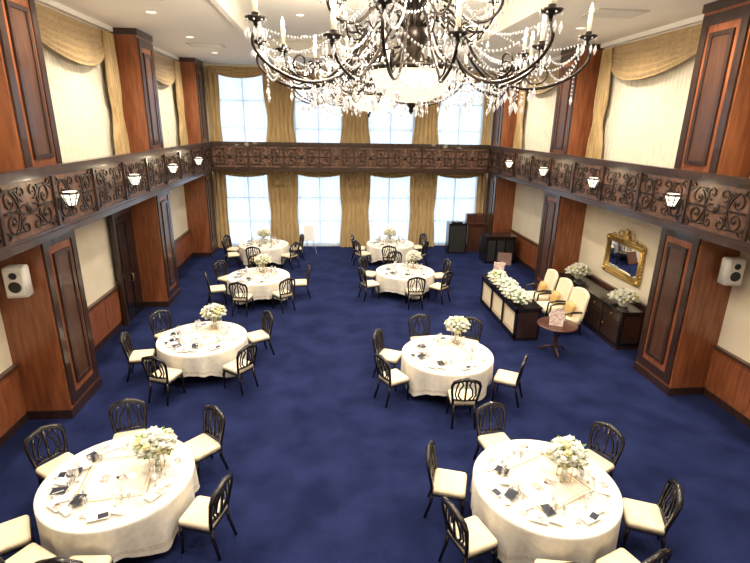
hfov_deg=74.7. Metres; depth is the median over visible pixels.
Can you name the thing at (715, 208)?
balcony railing
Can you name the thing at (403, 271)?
place setting
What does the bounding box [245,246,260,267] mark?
dining chair
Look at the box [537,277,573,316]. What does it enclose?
armchair
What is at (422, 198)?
drape
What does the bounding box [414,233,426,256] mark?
dining chair
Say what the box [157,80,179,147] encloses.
pleated curtain
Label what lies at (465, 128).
sheer curtain
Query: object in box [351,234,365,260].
dining chair
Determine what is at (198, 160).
lamp
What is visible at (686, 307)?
pilaster
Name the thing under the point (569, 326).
pedestal table
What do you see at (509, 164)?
lamp
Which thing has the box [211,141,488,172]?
balcony railing
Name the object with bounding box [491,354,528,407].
dining chair
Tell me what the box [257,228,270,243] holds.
flower centerpiece
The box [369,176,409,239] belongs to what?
sheer curtain
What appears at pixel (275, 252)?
banquet table
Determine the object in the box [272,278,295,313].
dining chair
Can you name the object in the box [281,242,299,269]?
dining chair
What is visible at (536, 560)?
dining chair
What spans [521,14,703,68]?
trim
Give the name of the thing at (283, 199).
drape
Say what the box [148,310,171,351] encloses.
dining chair
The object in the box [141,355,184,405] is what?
dining chair
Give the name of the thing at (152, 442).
flower centerpiece
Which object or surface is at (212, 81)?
drape
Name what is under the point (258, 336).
dining chair
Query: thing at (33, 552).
dining chair
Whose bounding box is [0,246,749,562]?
floor
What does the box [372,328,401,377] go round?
dining chair
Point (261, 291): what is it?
banquet table
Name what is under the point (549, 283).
armchair
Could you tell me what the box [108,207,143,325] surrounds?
door
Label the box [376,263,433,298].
banquet table
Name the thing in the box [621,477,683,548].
dining chair
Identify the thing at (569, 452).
flower centerpiece
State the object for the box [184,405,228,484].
dining chair
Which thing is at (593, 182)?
lamp
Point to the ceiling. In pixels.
(174, 20)
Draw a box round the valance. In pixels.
[206,65,494,185]
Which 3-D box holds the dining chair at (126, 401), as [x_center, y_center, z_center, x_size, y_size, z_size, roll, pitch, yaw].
[-3.684,2.313,7.354,0.532,1.007,0.563,-5,19,-18]
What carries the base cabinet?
on the floor
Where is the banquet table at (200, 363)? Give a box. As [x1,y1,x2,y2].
[156,321,247,377]
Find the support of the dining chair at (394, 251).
on the floor
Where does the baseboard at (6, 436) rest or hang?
attached to the wall at (93, 240)
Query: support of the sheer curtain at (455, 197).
hanging from the wall at (204, 64)
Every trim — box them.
[0,230,191,436]
[35,0,178,59]
[210,0,564,61]
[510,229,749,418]
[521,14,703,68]
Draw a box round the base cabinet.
[479,232,516,263]
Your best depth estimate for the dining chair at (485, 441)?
7.50 m
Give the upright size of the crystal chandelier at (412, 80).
2.474 m
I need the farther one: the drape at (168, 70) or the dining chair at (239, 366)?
the drape at (168, 70)
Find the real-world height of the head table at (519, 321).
0.860 m
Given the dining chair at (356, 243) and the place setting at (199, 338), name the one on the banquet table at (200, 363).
the place setting at (199, 338)
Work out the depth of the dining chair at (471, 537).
5.59 m
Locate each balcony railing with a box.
[0,141,213,260]
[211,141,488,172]
[486,145,749,253]
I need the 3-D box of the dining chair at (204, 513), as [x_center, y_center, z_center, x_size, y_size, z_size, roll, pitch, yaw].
[-2.030,2.786,5.964,0.563,1.007,0.532,5,18,12]
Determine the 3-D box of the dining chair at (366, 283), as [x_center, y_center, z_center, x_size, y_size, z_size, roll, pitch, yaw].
[-0.199,0.032,14.682,0.563,1.007,0.532,-8,20,-25]
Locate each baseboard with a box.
[0,253,191,447]
[514,255,749,427]
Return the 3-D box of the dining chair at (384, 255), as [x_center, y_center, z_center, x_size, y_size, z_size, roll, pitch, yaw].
[0.515,-0.863,17.520,0.532,1.007,0.563,3,18,6]
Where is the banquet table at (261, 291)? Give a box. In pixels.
[227,267,290,304]
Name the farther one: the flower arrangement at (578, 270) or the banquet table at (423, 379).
the flower arrangement at (578, 270)
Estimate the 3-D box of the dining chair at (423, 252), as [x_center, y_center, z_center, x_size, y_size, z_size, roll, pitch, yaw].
[1.653,-1.037,18.124,0.563,1.007,0.532,10,20,27]
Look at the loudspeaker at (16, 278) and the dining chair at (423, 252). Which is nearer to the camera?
the loudspeaker at (16, 278)
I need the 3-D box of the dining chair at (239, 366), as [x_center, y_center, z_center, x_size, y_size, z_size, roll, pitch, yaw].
[-2.622,1.625,9.567,0.563,1.007,0.532,12,21,30]
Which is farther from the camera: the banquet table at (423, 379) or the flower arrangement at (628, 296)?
the flower arrangement at (628, 296)
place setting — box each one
[45,438,183,521]
[163,319,239,351]
[231,264,283,282]
[242,236,283,247]
[370,236,408,246]
[381,261,429,276]
[408,333,487,369]
[485,442,610,525]
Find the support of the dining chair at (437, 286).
on the floor
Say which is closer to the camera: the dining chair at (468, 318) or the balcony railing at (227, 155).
the dining chair at (468, 318)
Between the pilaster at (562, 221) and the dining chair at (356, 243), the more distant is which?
the dining chair at (356, 243)
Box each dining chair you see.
[0,515,35,556]
[0,543,56,562]
[24,423,73,487]
[34,555,113,562]
[108,398,146,438]
[120,331,157,381]
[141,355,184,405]
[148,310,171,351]
[178,472,237,560]
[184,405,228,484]
[204,271,226,304]
[213,260,228,295]
[221,241,240,267]
[222,344,258,395]
[223,235,238,259]
[228,282,253,316]
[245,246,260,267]
[247,310,274,354]
[248,254,260,267]
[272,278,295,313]
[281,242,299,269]
[289,234,304,259]
[292,265,310,298]
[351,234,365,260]
[353,240,370,267]
[358,256,375,287]
[358,267,379,300]
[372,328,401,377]
[374,354,409,407]
[382,245,396,264]
[387,250,401,263]
[405,277,425,309]
[408,313,430,340]
[411,241,428,265]
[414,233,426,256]
[423,440,466,517]
[428,271,452,304]
[434,259,451,291]
[438,497,497,562]
[446,377,481,428]
[459,316,482,342]
[473,401,509,459]
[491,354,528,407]
[534,559,576,562]
[585,421,624,478]
[595,547,673,562]
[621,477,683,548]
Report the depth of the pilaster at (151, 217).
13.02 m
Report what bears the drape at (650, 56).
hanging from the wall at (734, 337)
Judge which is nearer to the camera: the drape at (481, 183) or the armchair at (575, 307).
the armchair at (575, 307)
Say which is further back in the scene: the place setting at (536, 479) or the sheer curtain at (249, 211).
the sheer curtain at (249, 211)
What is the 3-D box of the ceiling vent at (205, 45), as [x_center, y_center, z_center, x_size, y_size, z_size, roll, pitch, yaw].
[-4.850,-6.781,14.114,1.000,0.030,0.700,-1,18,-5]
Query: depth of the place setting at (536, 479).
6.11 m
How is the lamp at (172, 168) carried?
attached to the balcony railing at (32, 215)
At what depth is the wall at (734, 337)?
12.46 m
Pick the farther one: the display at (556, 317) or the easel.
the easel
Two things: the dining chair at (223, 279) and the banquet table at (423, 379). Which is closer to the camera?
the banquet table at (423, 379)
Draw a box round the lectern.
[465,213,486,251]
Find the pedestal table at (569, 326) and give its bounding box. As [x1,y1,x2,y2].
[537,317,578,357]
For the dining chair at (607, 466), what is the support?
on the floor
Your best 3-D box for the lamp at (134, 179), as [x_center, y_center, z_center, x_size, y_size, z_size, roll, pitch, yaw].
[-5.122,-2.136,10.480,0.290,0.310,0.289,-1,18,-5]
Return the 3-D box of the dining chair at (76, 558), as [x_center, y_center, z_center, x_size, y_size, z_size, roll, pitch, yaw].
[-3.076,3.050,5.083,0.532,1.007,0.563,0,18,-2]
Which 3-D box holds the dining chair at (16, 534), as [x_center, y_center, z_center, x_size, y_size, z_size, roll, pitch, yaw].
[-4.244,2.876,5.564,0.563,1.007,0.532,-12,22,-34]
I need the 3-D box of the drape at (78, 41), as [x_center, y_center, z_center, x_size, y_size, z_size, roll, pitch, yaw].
[-6.056,-3.847,10.057,0.185,2.910,4.265,-1,18,-5]
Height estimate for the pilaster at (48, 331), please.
7.098 m
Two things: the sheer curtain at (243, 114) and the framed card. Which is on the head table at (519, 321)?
the framed card
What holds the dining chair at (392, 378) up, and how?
on the floor
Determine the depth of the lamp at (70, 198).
7.80 m
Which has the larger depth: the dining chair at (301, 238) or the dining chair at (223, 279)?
the dining chair at (301, 238)
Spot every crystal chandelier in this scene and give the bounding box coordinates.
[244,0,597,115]
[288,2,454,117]
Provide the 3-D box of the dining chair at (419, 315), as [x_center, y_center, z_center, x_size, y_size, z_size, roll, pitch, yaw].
[1.035,1.267,10.881,0.532,1.007,0.563,-3,18,-12]
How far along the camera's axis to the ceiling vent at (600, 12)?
9.27 m
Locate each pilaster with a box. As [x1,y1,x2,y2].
[0,0,101,419]
[110,27,180,306]
[175,57,217,256]
[484,67,520,231]
[532,43,604,290]
[633,0,749,395]
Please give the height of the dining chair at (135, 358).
1.007 m
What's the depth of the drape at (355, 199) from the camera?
20.45 m
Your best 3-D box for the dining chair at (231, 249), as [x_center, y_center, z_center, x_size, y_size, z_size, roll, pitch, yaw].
[-5.339,-1.259,18.447,0.563,1.007,0.532,4,18,10]
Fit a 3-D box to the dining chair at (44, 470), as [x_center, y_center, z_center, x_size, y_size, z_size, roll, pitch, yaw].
[-4.359,2.497,6.745,0.563,1.007,0.532,11,20,29]
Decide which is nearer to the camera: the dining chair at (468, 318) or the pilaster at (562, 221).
the dining chair at (468, 318)
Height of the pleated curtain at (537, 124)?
2.850 m
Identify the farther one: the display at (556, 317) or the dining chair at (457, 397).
the display at (556, 317)
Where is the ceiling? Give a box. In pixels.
[53,0,717,70]
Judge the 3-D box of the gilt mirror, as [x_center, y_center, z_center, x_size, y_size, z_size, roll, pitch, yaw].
[6.232,-0.692,12.320,0.152,1.292,1.630,-1,18,-5]
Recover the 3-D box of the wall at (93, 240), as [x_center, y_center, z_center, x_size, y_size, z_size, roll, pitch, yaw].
[-6.292,-1.583,8.888,0.200,7.400,22.200,-1,18,-5]
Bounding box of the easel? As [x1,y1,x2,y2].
[301,216,316,253]
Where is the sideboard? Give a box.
[559,273,645,349]
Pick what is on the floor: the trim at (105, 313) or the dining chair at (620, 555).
the dining chair at (620, 555)
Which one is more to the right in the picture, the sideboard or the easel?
the sideboard
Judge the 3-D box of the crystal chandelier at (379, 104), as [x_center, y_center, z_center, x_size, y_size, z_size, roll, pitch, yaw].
[-0.104,-4.425,9.330,3.169,2.474,3.169,-1,18,-5]
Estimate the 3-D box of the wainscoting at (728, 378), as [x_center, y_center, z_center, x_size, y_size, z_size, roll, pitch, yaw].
[6.477,1.437,10.307,0.090,0.920,20.638,-1,18,-5]
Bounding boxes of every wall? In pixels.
[0,184,187,373]
[202,63,495,246]
[512,182,749,362]
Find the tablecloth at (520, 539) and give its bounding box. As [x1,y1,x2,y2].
[470,439,622,562]
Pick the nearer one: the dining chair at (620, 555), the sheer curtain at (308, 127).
the dining chair at (620, 555)
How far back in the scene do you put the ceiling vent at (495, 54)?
14.95 m
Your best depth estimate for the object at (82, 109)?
10.40 m
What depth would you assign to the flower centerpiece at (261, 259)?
14.54 m
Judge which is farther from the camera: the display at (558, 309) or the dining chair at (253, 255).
the dining chair at (253, 255)
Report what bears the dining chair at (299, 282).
on the floor
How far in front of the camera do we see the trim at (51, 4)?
10.27 m
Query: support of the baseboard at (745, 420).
attached to the wall at (734, 337)
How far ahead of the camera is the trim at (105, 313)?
11.06 m
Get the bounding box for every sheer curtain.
[218,75,266,141]
[226,175,270,246]
[293,78,341,142]
[297,175,341,245]
[368,85,414,143]
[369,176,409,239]
[434,176,477,244]
[438,82,484,144]
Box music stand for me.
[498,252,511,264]
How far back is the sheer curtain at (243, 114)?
19.01 m
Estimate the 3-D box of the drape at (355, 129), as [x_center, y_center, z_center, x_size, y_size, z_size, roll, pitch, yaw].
[-0.770,-6.473,19.314,1.260,3.350,0.129,-1,18,-5]
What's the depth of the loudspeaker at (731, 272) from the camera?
8.65 m
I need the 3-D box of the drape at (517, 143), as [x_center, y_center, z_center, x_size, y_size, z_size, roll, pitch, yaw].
[5.563,-5.694,16.459,0.185,2.910,4.265,-1,18,-5]
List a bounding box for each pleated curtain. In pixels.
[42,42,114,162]
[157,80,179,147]
[522,85,557,151]
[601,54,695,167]
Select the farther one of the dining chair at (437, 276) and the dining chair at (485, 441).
the dining chair at (437, 276)
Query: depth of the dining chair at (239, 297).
13.17 m
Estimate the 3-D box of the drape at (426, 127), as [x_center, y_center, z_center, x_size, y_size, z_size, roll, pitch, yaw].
[2.057,-6.511,19.584,1.140,3.350,0.127,-1,18,-5]
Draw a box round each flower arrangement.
[564,262,591,278]
[607,288,639,306]
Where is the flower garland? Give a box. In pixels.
[487,269,533,304]
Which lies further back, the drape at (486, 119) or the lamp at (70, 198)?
the drape at (486, 119)
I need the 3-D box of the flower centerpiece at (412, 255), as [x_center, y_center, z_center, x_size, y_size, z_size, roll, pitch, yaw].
[1.204,-0.702,15.353,0.552,0.583,0.526,-8,20,-26]
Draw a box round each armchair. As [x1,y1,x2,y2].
[525,269,558,301]
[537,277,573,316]
[549,287,589,336]
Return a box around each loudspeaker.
[1,264,33,297]
[717,257,745,285]
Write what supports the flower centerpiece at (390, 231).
on the banquet table at (376, 251)
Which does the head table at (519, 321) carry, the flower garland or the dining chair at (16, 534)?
the flower garland
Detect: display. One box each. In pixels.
[549,310,564,326]
[556,308,564,320]
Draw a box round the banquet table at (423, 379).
[401,335,493,400]
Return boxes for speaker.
[445,220,467,253]
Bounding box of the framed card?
[493,262,504,270]
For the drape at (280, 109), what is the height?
3.350 m
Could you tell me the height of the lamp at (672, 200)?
0.310 m
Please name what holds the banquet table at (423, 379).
on the floor
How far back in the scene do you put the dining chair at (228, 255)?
17.54 m
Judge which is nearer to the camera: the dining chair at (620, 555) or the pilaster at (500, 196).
the dining chair at (620, 555)
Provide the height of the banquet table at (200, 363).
0.720 m
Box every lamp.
[58,190,80,209]
[126,173,141,187]
[166,164,178,174]
[193,157,202,166]
[505,160,513,169]
[538,167,548,177]
[587,177,600,189]
[664,192,683,210]
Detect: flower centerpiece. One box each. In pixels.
[132,426,177,471]
[200,303,226,329]
[254,253,271,272]
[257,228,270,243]
[383,227,396,242]
[405,250,421,268]
[444,316,470,343]
[544,434,590,481]
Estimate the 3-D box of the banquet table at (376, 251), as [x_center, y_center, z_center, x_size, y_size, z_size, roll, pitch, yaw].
[0.573,-1.108,18.744,1.818,0.720,1.811,-8,20,-27]
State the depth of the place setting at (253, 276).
14.30 m
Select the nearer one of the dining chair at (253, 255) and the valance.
the dining chair at (253, 255)
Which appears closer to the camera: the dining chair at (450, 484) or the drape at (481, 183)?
the dining chair at (450, 484)
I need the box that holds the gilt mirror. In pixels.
[601,229,646,286]
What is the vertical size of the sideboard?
0.980 m
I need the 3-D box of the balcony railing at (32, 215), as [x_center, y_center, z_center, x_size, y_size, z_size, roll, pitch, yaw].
[-5.137,-1.486,8.406,0.145,1.079,21.010,-1,18,-5]
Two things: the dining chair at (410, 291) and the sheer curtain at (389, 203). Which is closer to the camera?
the dining chair at (410, 291)
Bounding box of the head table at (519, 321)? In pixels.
[480,275,542,340]
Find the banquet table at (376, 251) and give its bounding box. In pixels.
[366,238,413,263]
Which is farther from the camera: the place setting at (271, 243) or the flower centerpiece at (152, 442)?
the place setting at (271, 243)
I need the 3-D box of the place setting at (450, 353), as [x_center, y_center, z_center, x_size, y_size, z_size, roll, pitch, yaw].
[1.425,1.331,9.661,1.508,0.190,1.524,-4,18,-16]
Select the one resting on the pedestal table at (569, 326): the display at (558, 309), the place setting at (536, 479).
the display at (558, 309)
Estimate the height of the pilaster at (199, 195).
7.098 m
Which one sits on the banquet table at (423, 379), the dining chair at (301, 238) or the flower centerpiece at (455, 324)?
the flower centerpiece at (455, 324)
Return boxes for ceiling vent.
[185,43,225,47]
[487,52,519,56]
[580,8,650,18]
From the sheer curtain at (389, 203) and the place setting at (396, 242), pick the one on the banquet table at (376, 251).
the place setting at (396, 242)
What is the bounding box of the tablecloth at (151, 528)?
[33,435,199,562]
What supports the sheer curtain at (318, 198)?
hanging from the wall at (204, 64)
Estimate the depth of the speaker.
20.03 m
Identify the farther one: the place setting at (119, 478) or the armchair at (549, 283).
the armchair at (549, 283)
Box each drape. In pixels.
[35,2,129,154]
[154,52,187,144]
[205,67,222,140]
[213,171,229,247]
[262,69,295,141]
[267,171,299,245]
[339,77,369,142]
[340,172,370,246]
[408,173,437,246]
[412,96,440,143]
[476,174,485,212]
[481,76,494,144]
[513,61,559,148]
[585,24,701,158]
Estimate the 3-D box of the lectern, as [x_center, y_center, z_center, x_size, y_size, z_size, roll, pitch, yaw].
[4.169,-2.087,20.549,0.830,1.603,0.561,-1,18,-5]
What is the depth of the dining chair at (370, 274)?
15.62 m
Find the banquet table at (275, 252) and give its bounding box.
[239,239,288,264]
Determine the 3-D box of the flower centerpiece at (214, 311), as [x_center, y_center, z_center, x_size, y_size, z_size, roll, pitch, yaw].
[-3.475,0.751,10.601,0.533,0.555,0.530,10,20,27]
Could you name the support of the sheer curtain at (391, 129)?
hanging from the wall at (204, 64)
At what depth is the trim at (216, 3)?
11.02 m
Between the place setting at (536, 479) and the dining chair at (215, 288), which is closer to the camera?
the place setting at (536, 479)
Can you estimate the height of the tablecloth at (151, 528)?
0.720 m
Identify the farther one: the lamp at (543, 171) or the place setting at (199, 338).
the lamp at (543, 171)

